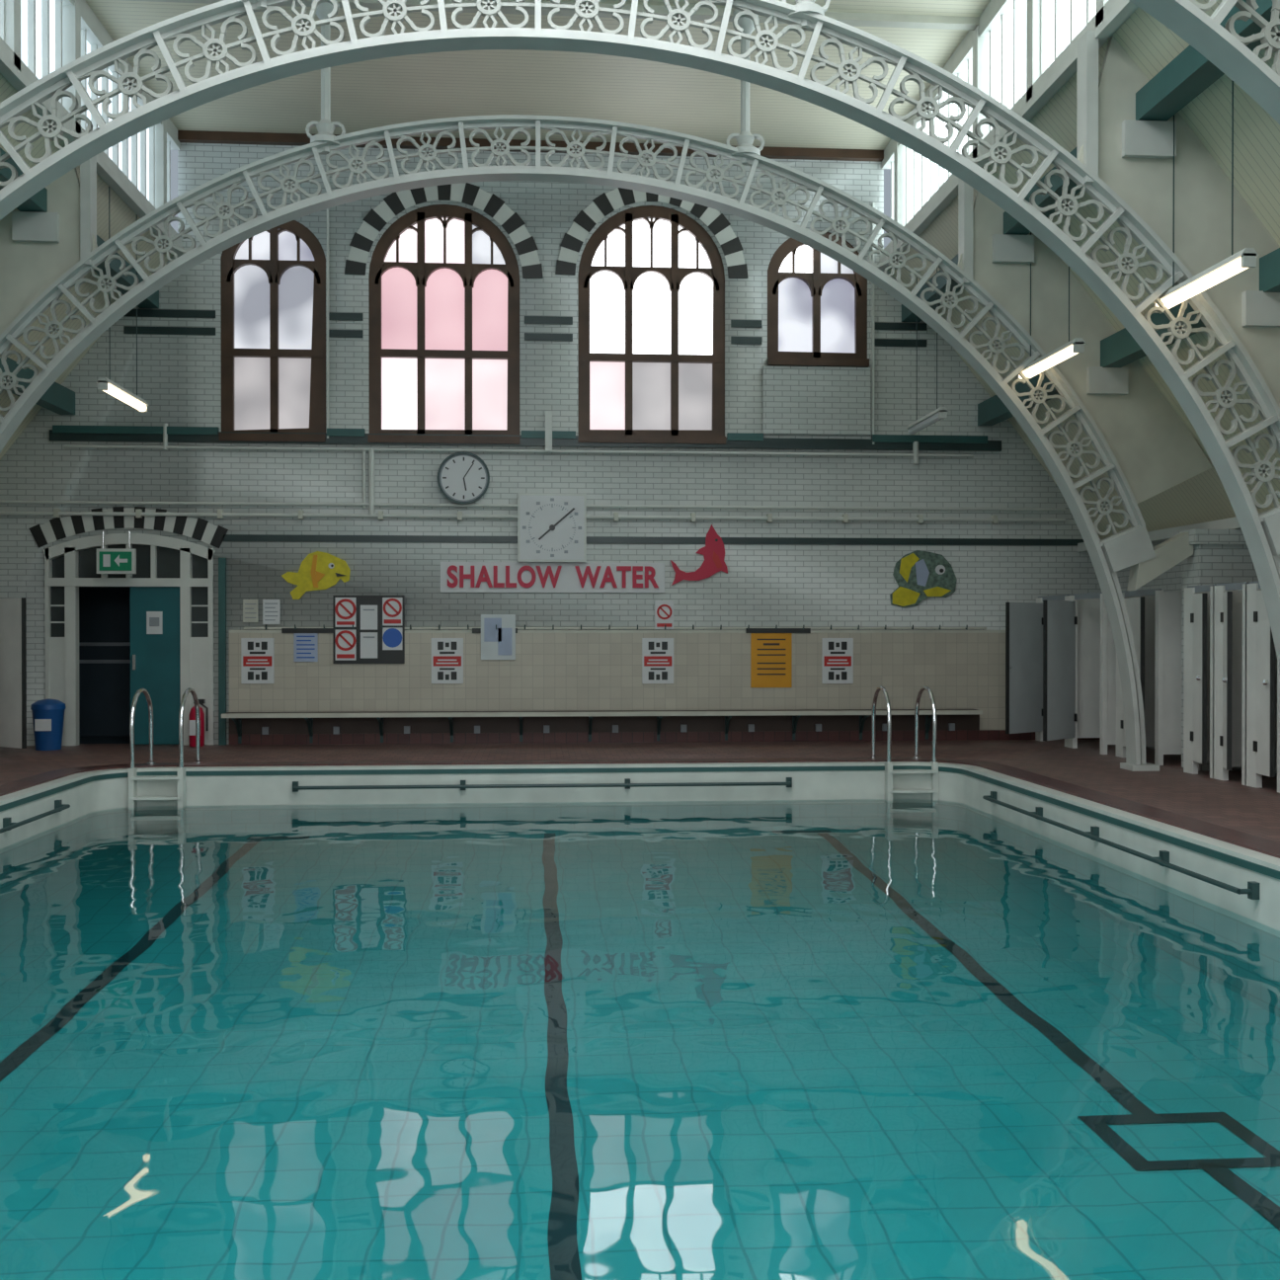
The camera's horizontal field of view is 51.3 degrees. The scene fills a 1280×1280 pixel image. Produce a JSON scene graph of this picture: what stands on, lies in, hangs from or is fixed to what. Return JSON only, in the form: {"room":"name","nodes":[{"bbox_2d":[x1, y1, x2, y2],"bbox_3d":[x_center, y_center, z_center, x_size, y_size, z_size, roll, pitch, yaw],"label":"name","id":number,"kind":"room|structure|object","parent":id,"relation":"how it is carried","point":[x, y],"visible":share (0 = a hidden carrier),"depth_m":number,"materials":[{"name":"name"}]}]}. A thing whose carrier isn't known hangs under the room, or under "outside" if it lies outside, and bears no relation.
{"room":"indoor swimming pool","nodes":[
{"label":"indoor swimming pool","id":0,"kind":"room"},
{"bbox_2d":[79,586,130,743],"bbox_3d":[-6.827,-0.186,18.659,2.864,3.250,1.450,0,0,-4],"label":"doorway","id":1,"kind":"structure","parent":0,"point":[104,611],"depth_m":19.27,"materials":[{"name":"paint"}]},
{"bbox_2d":[0,423,1065,523],"bbox_3d":[-1.373,-2.234,17.985,14.600,1.244,0.100,0,0,-4],"label":"pipes","id":2,"kind":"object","parent":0,"point":[56,513],"depth_m":17.89,"materials":[{"name":"metal"}]},
{"bbox_2d":[437,451,489,503],"bbox_3d":[-2.365,-2.170,17.894,0.700,0.700,0.130,0,0,-4],"label":"wall clock","id":3,"kind":"object","parent":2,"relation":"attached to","point":[463,477],"depth_m":17.85,"materials":[{"name":"white plastic"}]},
{"bbox_2d":[49,425,1001,451],"bbox_3d":[-1.374,-2.719,17.997,12.800,0.200,0.070,0,0,-4],"label":"trim","id":4,"kind":"structure","parent":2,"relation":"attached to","point":[127,434],"depth_m":18.00,"materials":[{"name":"green paint"}]},
{"bbox_2d":[545,410,552,451],"bbox_3d":[-1.233,-2.809,17.982,0.094,0.535,0.120,0,0,-4],"label":"wall bracket","id":5,"kind":"object","parent":2,"relation":"attached to","point":[548,414],"depth_m":17.92,"materials":[{"name":"white metal"}]},
{"bbox_2d":[0,142,1101,745],"bbox_3d":[-1.388,-2.658,18.182,15.800,8.500,0.300,0,0,-4],"label":"wall","id":6,"kind":"structure","parent":0,"point":[179,376],"depth_m":18.05,"materials":[{"name":"brick"}]},
{"bbox_2d":[96,531,136,573],"bbox_3d":[-6.818,-1.140,17.458,0.483,0.558,0.335,0,0,-4],"label":"exit sign","id":7,"kind":"object","parent":6,"relation":"attached to","point":[109,560],"visible":1,"depth_m":17.30,"materials":[{"name":"green plastic"}]},
{"bbox_2d":[42,533,215,745],"bbox_3d":[-6.753,-0.008,17.683,2.216,2.807,0.150,0,0,-4],"label":"door","id":8,"kind":"structure","parent":6,"relation":"in","point":[172,585],"depth_m":17.68,"materials":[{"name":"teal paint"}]},
{"bbox_2d":[29,506,228,548],"bbox_3d":[-6.750,-1.488,17.644,2.561,0.545,0.070,0,0,-4],"label":"brickwork","id":9,"kind":"object","parent":6,"relation":"attached to","point":[56,528],"visible":1,"depth_m":17.61,"materials":[{"name":"black brick"}]},
{"bbox_2d":[218,558,226,745],"bbox_3d":[-5.547,0.153,17.706,0.090,2.485,0.050,0,0,-4],"label":"trim","id":10,"kind":"structure","parent":6,"relation":"attached to","point":[221,561],"depth_m":17.68,"materials":[{"name":"green paint"}]},
{"bbox_2d":[242,599,257,622],"bbox_3d":[-5.173,-0.388,17.718,0.194,0.302,0.016,0,0,-4],"label":"paper","id":11,"kind":"object","parent":6,"relation":"attached to","point":[250,606],"visible":1,"depth_m":17.71,"materials":[{"name":"paper"}]},
{"bbox_2d":[240,638,274,683],"bbox_3d":[-5.083,0.277,17.727,0.426,0.605,0.019,0,0,-4],"label":"sign","id":12,"kind":"object","parent":6,"relation":"attached to","point":[257,654],"visible":1,"depth_m":17.73,"materials":[{"name":"white paper"}]},
{"bbox_2d":[262,599,280,624],"bbox_3d":[-4.903,-0.375,17.738,0.220,0.329,0.016,0,0,-4],"label":"paper","id":13,"kind":"object","parent":6,"relation":"attached to","point":[271,608],"visible":1,"depth_m":17.73,"materials":[{"name":"white paper"}]},
{"bbox_2d":[218,220,325,441],"bbox_3d":[-4.851,-4.172,17.798,1.547,3.064,0.240,0,0,-4],"label":"window","id":14,"kind":"structure","parent":6,"relation":"in","point":[273,281],"depth_m":17.85,"materials":[{"name":"grey glass"}]},
{"bbox_2d":[293,633,318,661],"bbox_3d":[-4.457,0.093,17.775,0.312,0.396,0.016,0,0,-4],"label":"notice","id":15,"kind":"object","parent":6,"relation":"attached to","point":[305,645],"visible":1,"depth_m":17.77,"materials":[{"name":"paper"}]},
{"bbox_2d":[281,551,350,599],"bbox_3d":[-4.327,-0.864,17.792,0.910,0.648,0.048,0,0,-4],"label":"cutout","id":16,"kind":"object","parent":6,"relation":"attached to","point":[319,570],"visible":1,"depth_m":17.79,"materials":[{"name":"yellow paper"}]},
{"bbox_2d":[332,595,404,663],"bbox_3d":[-3.624,-0.139,17.830,0.942,0.914,0.021,0,0,-4],"label":"notice board","id":17,"kind":"object","parent":6,"relation":"attached to","point":[366,643],"visible":1,"depth_m":17.82,"materials":[{"name":"black wood"}]},
{"bbox_2d":[367,204,519,444],"bbox_3d":[-2.626,-4.275,17.967,2.112,3.272,0.240,0,0,-4],"label":"window","id":18,"kind":"structure","parent":6,"relation":"in","point":[443,280],"depth_m":18.02,"materials":[{"name":"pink glass"}]},
{"bbox_2d":[344,182,543,278],"bbox_3d":[-2.630,-5.530,17.934,2.639,1.295,0.070,0,0,-4],"label":"brickwork","id":19,"kind":"object","parent":6,"relation":"attached to","point":[394,203],"visible":0.93,"depth_m":17.90,"materials":[{"name":"black brick"}]},
{"bbox_2d":[431,638,463,683],"bbox_3d":[-2.590,0.280,17.917,0.422,0.612,0.019,0,0,-4],"label":"sign","id":20,"kind":"object","parent":6,"relation":"attached to","point":[446,653],"visible":1,"depth_m":17.91,"materials":[{"name":"white paper"}]},
{"bbox_2d":[480,614,515,659],"bbox_3d":[-1.910,-0.040,17.959,0.464,0.614,0.016,0,0,-4],"label":"notice","id":21,"kind":"object","parent":6,"relation":"attached to","point":[499,643],"visible":1,"depth_m":17.95,"materials":[{"name":"white paper"}]},
{"bbox_2d":[123,309,926,347],"bbox_3d":[-1.426,-4.208,18.009,10.800,0.328,0.020,0,0,-4],"label":"trim","id":22,"kind":"structure","parent":6,"relation":"attached to","point":[170,313],"depth_m":17.99,"materials":[{"name":"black brick"}]},
{"bbox_2d":[177,130,883,161],"bbox_3d":[-1.372,-6.646,17.949,9.500,0.120,0.120,0,0,-4],"label":"trim","id":23,"kind":"structure","parent":6,"relation":"attached to","point":[188,136],"depth_m":17.87,"materials":[{"name":"metal"}]},
{"bbox_2d":[517,492,586,561],"bbox_3d":[-1.185,-1.511,17.983,0.920,0.920,0.140,0,0,-4],"label":"clock","id":24,"kind":"object","parent":6,"relation":"attached to","point":[551,527],"visible":1,"depth_m":17.93,"materials":[{"name":"white paint"}]},
{"bbox_2d":[440,561,664,592],"bbox_3d":[-1.172,-0.846,18.031,3.031,0.408,0.054,0,0,-4],"label":"sign","id":25,"kind":"object","parent":6,"relation":"attached to","point":[455,577],"visible":1,"depth_m":18.02,"materials":[{"name":"white plastic"}]},
{"bbox_2d":[326,154,875,444],"bbox_3d":[-0.477,-4.648,18.059,7.412,3.918,0.060,0,0,-4],"label":"trim","id":26,"kind":"structure","parent":6,"relation":"attached to","point":[796,400],"depth_m":18.27,"materials":[{"name":"brick"}]},
{"bbox_2d":[243,624,986,633],"bbox_3d":[-0.226,-0.151,18.081,10.100,0.115,0.108,0,0,-4],"label":"hook rail","id":27,"kind":"object","parent":6,"relation":"attached to","point":[294,629],"visible":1,"depth_m":18.12,"materials":[{"name":"black wood"}]},
{"bbox_2d":[228,630,1005,729],"bbox_3d":[0.494,0.577,18.179,11.950,1.430,0.030,0,0,-4],"label":"tiled wall","id":28,"kind":"structure","parent":6,"relation":"attached to","point":[551,670],"depth_m":18.11,"materials":[{"name":"beige tile"}]},
{"bbox_2d":[577,205,725,444],"bbox_3d":[0.169,-4.319,18.180,2.106,3.293,0.240,0,0,-4],"label":"window","id":29,"kind":"structure","parent":6,"relation":"in","point":[651,279],"depth_m":18.23,"materials":[{"name":"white glass"}]},
{"bbox_2d":[555,187,748,278],"bbox_3d":[0.164,-5.586,18.147,2.630,1.291,0.070,0,0,-4],"label":"brickwork","id":30,"kind":"object","parent":6,"relation":"attached to","point":[572,242],"visible":0.85,"depth_m":18.09,"materials":[{"name":"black brick"}]},
{"bbox_2d":[222,534,1084,545],"bbox_3d":[0.430,-1.359,18.168,11.977,0.090,0.020,0,0,-4],"label":"trim","id":31,"kind":"structure","parent":6,"relation":"attached to","point":[228,537],"depth_m":18.16,"materials":[{"name":"green brick"}]},
{"bbox_2d":[641,638,673,683],"bbox_3d":[0.245,0.283,18.134,0.432,0.619,0.019,0,0,-4],"label":"sign","id":32,"kind":"object","parent":6,"relation":"attached to","point":[657,653],"visible":1,"depth_m":18.13,"materials":[{"name":"white paper"}]},
{"bbox_2d":[228,714,1100,744],"bbox_3d":[0.494,1.202,18.178,11.950,0.380,0.040,0,0,-4],"label":"baseboard","id":33,"kind":"structure","parent":6,"relation":"attached to","point":[767,728],"depth_m":18.08,"materials":[{"name":"tile"}]},
{"bbox_2d":[654,600,673,629],"bbox_3d":[0.333,-0.343,18.136,0.257,0.390,0.021,0,0,-4],"label":"sign","id":34,"kind":"object","parent":6,"relation":"attached to","point":[664,609],"visible":1,"depth_m":18.13,"materials":[{"name":"white paper"}]},
{"bbox_2d":[670,524,727,585],"bbox_3d":[0.812,-1.160,18.188,0.788,0.838,0.036,0,0,-4],"label":"cutout","id":35,"kind":"object","parent":6,"relation":"attached to","point":[713,552],"visible":1,"depth_m":18.19,"materials":[{"name":"red plastic"}]},
{"bbox_2d":[750,633,792,687],"bbox_3d":[1.798,0.271,18.254,0.561,0.759,0.016,0,0,-4],"label":"sign","id":36,"kind":"object","parent":6,"relation":"attached to","point":[770,653],"visible":1,"depth_m":18.25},
{"bbox_2d":[767,230,869,367],"bbox_3d":[2.435,-4.712,18.351,1.483,1.923,0.240,0,0,-4],"label":"window","id":37,"kind":"structure","parent":6,"relation":"in","point":[817,305],"depth_m":18.40,"materials":[{"name":"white glass"}]},
{"bbox_2d":[821,638,853,683],"bbox_3d":[2.716,0.286,18.322,0.428,0.626,0.019,0,0,-4],"label":"sign","id":38,"kind":"object","parent":6,"relation":"attached to","point":[837,653],"visible":1,"depth_m":18.32,"materials":[{"name":"white paper"}]},
{"bbox_2d":[889,550,957,607],"bbox_3d":[3.919,-0.847,18.419,0.934,0.793,0.052,0,0,-4],"label":"cutout","id":39,"kind":"object","parent":6,"relation":"attached to","point":[920,575],"visible":1,"depth_m":18.41,"materials":[{"name":"multicoloured paper"}]},
{"bbox_2d":[0,0,1279,539],"bbox_3d":[-0.574,-4.029,7.504,15.923,5.530,21.100,0,0,-4],"label":"ceiling","id":40,"kind":"structure","parent":0,"point":[393,90],"depth_m":15.62,"materials":[{"name":"paint"}]},
{"bbox_2d":[0,147,159,414],"bbox_3d":[-6.996,-2.862,7.021,2.880,3.400,21.100,0,0,-4],"label":"beam","id":41,"kind":"structure","parent":40,"relation":"attached to","point":[57,398],"depth_m":16.05,"materials":[{"name":"green paint"}]},
{"bbox_2d":[0,0,184,256],"bbox_3d":[-5.346,-5.822,7.130,0.330,1.680,21.100,0,0,-4],"label":"window","id":42,"kind":"structure","parent":40,"relation":"attached to","point":[39,38],"depth_m":14.11,"materials":[{"name":"white glass"}]},
{"bbox_2d":[96,186,149,411],"bbox_3d":[-5.934,-3.891,15.320,0.140,2.300,1.500,0,0,-4],"label":"lamp","id":43,"kind":"object","parent":40,"relation":"hanging from","point":[105,384],"visible":0.95,"depth_m":15.12,"materials":[{"name":"white paint"}]},
{"bbox_2d":[906,267,948,434],"bbox_3d":[3.700,-3.789,17.209,0.140,2.073,1.400,0,0,-4],"label":"lamp","id":44,"kind":"object","parent":40,"relation":"hanging from","point":[940,413],"visible":0.88,"depth_m":17.03,"materials":[{"name":"white metal"}]},
{"bbox_2d":[878,0,1138,271],"bbox_3d":[4.197,-5.827,7.858,0.330,1.680,21.100,0,0,-4],"label":"window","id":45,"kind":"structure","parent":40,"relation":"attached to","point":[1020,53],"depth_m":13.77,"materials":[{"name":"white glass"}]},
{"bbox_2d":[1017,226,1086,379],"bbox_3d":[4.256,-3.653,13.868,0.140,1.641,1.550,0,0,-4],"label":"lamp","id":46,"kind":"object","parent":40,"relation":"hanging from","point":[1076,346],"visible":0.71,"depth_m":13.62,"materials":[{"name":"white paint"}]},
{"bbox_2d":[1152,80,1258,313],"bbox_3d":[4.499,-3.624,10.677,0.140,1.661,1.450,0,0,-4],"label":"lamp","id":47,"kind":"object","parent":40,"relation":"hanging from","point":[1244,259],"visible":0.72,"depth_m":10.41,"materials":[{"name":"white paint"}]},
{"bbox_2d":[0,739,1279,842],"bbox_3d":[-0.578,1.555,7.587,16.200,0.200,21.600,0,0,-4],"label":"floor","id":48,"kind":"structure","parent":0,"point":[1231,804],"depth_m":15.88,"materials":[{"name":"tile"}]},
{"bbox_2d":[0,597,26,748],"bbox_3d":[-8.115,0.412,15.656,1.878,1.990,1.110,0,0,-4],"label":"changing cubicle","id":49,"kind":"object","parent":48,"relation":"on","point":[13,611],"visible":1,"depth_m":15.66,"materials":[{"name":"laminate"}]},
{"bbox_2d":[30,698,66,750],"bbox_3d":[-7.557,1.074,17.031,0.410,0.650,0.410,0,0,-4],"label":"waste bin","id":50,"kind":"object","parent":48,"relation":"on","point":[48,713],"visible":1,"depth_m":16.89,"materials":[{"name":"blue plastic"}]},
{"bbox_2d":[189,699,208,746],"bbox_3d":[-5.797,1.086,17.514,0.239,0.620,0.195,0,0,-4],"label":"fire extinguisher","id":51,"kind":"object","parent":48,"relation":"on","point":[200,701],"visible":0.73,"depth_m":17.46,"materials":[{"name":"red metal"}]},
{"bbox_2d":[221,709,982,743],"bbox_3d":[-0.411,1.164,17.883,10.100,0.420,0.430,0,0,-4],"label":"bench","id":52,"kind":"object","parent":48,"relation":"on","point":[308,717],"visible":0.98,"depth_m":17.78,"materials":[{"name":"paint"}]},
{"bbox_2d":[0,0,1211,771],"bbox_3d":[-1.073,-2.633,14.044,14.700,8.100,0.320,0,0,-4],"label":"rib","id":53,"kind":"object","parent":48,"relation":"on","point":[1145,448],"visible":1,"depth_m":14.18,"materials":[{"name":"paint"}]},
{"bbox_2d":[0,757,1279,1279],"bbox_3d":[-0.605,2.188,7.940,10.321,1.530,14.821,0,0,-4],"label":"pool edge","id":54,"kind":"object","parent":48,"relation":"in","point":[566,1033],"visible":0.98,"depth_m":8.25,"materials":[{"name":"white tile"}]},
{"bbox_2d":[0,800,70,833],"bbox_3d":[-5.451,1.633,10.526,0.150,0.110,5.060,0,0,-4],"label":"grab rail","id":55,"kind":"object","parent":54,"relation":"attached to","point":[8,825],"visible":1,"depth_m":12.05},
{"bbox_2d":[128,687,202,828],"bbox_3d":[-5.260,1.280,14.790,0.640,1.504,0.840,0,0,-4],"label":"pool ladder","id":56,"kind":"object","parent":54,"relation":"attached to","point":[132,777],"visible":0.9,"depth_m":14.44,"materials":[{"name":"silver metal"}]},
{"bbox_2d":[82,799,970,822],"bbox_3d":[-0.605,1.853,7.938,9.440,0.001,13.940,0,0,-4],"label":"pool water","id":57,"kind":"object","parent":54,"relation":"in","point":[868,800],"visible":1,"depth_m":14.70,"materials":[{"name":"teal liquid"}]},
{"bbox_2d":[292,777,792,792],"bbox_3d":[-1.049,1.607,14.808,5.540,0.110,0.150,0,0,-4],"label":"grab rail","id":58,"kind":"object","parent":54,"relation":"attached to","point":[788,783],"visible":1,"depth_m":14.74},
{"bbox_2d":[870,685,938,819],"bbox_3d":[3.046,1.277,15.424,0.640,1.504,0.840,0,0,-4],"label":"pool ladder","id":59,"kind":"object","parent":54,"relation":"attached to","point":[889,770],"visible":0.92,"depth_m":15.06,"materials":[{"name":"silver metal"}]},
{"bbox_2d":[982,791,1259,899],"bbox_3d":[3.792,1.629,11.231,0.150,0.110,5.060,0,0,-4],"label":"grab rail","id":60,"kind":"object","parent":54,"relation":"attached to","point":[1252,891],"visible":1,"depth_m":10.13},
{"bbox_2d":[0,0,1279,673],"bbox_3d":[-0.829,-2.614,10.853,14.700,8.100,0.320,0,0,-4],"label":"rib","id":61,"kind":"object","parent":48,"relation":"on","point":[1124,163],"visible":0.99,"depth_m":11.07,"materials":[{"name":"paint"}]},
{"bbox_2d":[1005,594,1069,746],"bbox_3d":[5.680,0.399,17.962,1.620,1.990,1.110,0,0,-4],"label":"changing cubicle","id":62,"kind":"object","parent":48,"relation":"on","point":[1023,620],"visible":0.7,"depth_m":18.00,"materials":[{"name":"laminate"}]},
{"bbox_2d":[1042,592,1116,754],"bbox_3d":[5.793,0.405,16.867,1.561,1.990,1.110,0,0,-4],"label":"changing cubicle","id":63,"kind":"object","parent":48,"relation":"on","point":[1080,651],"visible":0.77,"depth_m":16.95,"materials":[{"name":"laminate"}]},
{"bbox_2d":[1116,588,1181,765],"bbox_3d":[6.141,0.413,15.590,1.062,1.990,1.110,0,0,-4],"label":"changing cubicle","id":64,"kind":"object","parent":48,"relation":"on","point":[1155,615],"visible":0.42,"depth_m":15.05,"materials":[{"name":"laminate"}]},
{"bbox_2d":[1183,584,1216,778],"bbox_3d":[6.274,0.422,14.008,1.037,1.990,0.645,0,0,-4],"label":"changing cubicle","id":65,"kind":"object","parent":48,"relation":"on","point":[1198,662],"visible":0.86,"depth_m":14.05,"materials":[{"name":"laminate"}]},
{"bbox_2d":[1128,0,1279,124],"bbox_3d":[-0.586,-2.595,7.662,14.700,8.100,0.320,0,0,-4],"label":"rib","id":66,"kind":"object","parent":48,"relation":"on","point":[1224,47],"visible":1,"depth_m":7.96,"materials":[{"name":"paint"}]},
{"bbox_2d":[1173,529,1258,771],"bbox_3d":[6.371,0.108,14.628,0.830,2.610,0.500,0,0,-4],"label":"pier","id":67,"kind":"object","parent":48,"relation":"on","point":[1219,556],"visible":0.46,"depth_m":14.42,"materials":[{"name":"brick"}]},
{"bbox_2d":[1212,581,1249,785],"bbox_3d":[6.300,0.426,13.383,1.080,1.990,0.645,0,0,-4],"label":"changing cubicle","id":68,"kind":"object","parent":48,"relation":"on","point":[1229,609],"visible":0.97,"depth_m":13.51,"materials":[{"name":"laminate"}]},
{"bbox_2d":[1245,581,1279,793],"bbox_3d":[6.375,0.429,12.762,1.025,1.990,0.645,0,0,-4],"label":"changing cubicle","id":69,"kind":"object","parent":48,"relation":"on","point":[1262,674],"visible":0.89,"depth_m":12.76,"materials":[{"name":"laminate"}]},
{"bbox_2d":[1116,544,1279,748],"bbox_3d":[7.402,0.192,8.138,0.200,2.920,21.100,0,0,-4],"label":"wall","id":70,"kind":"structure","parent":0,"point":[1169,581],"depth_m":16.91,"materials":[{"name":"brick"}]},
{"bbox_2d":[901,0,1279,552],"bbox_3d":[5.847,-2.868,8.001,2.880,3.400,21.100,0,0,-4],"label":"beam","id":71,"kind":"structure","parent":70,"relation":"attached to","point":[1190,73],"depth_m":12.56,"materials":[{"name":"green paint"}]}
]}

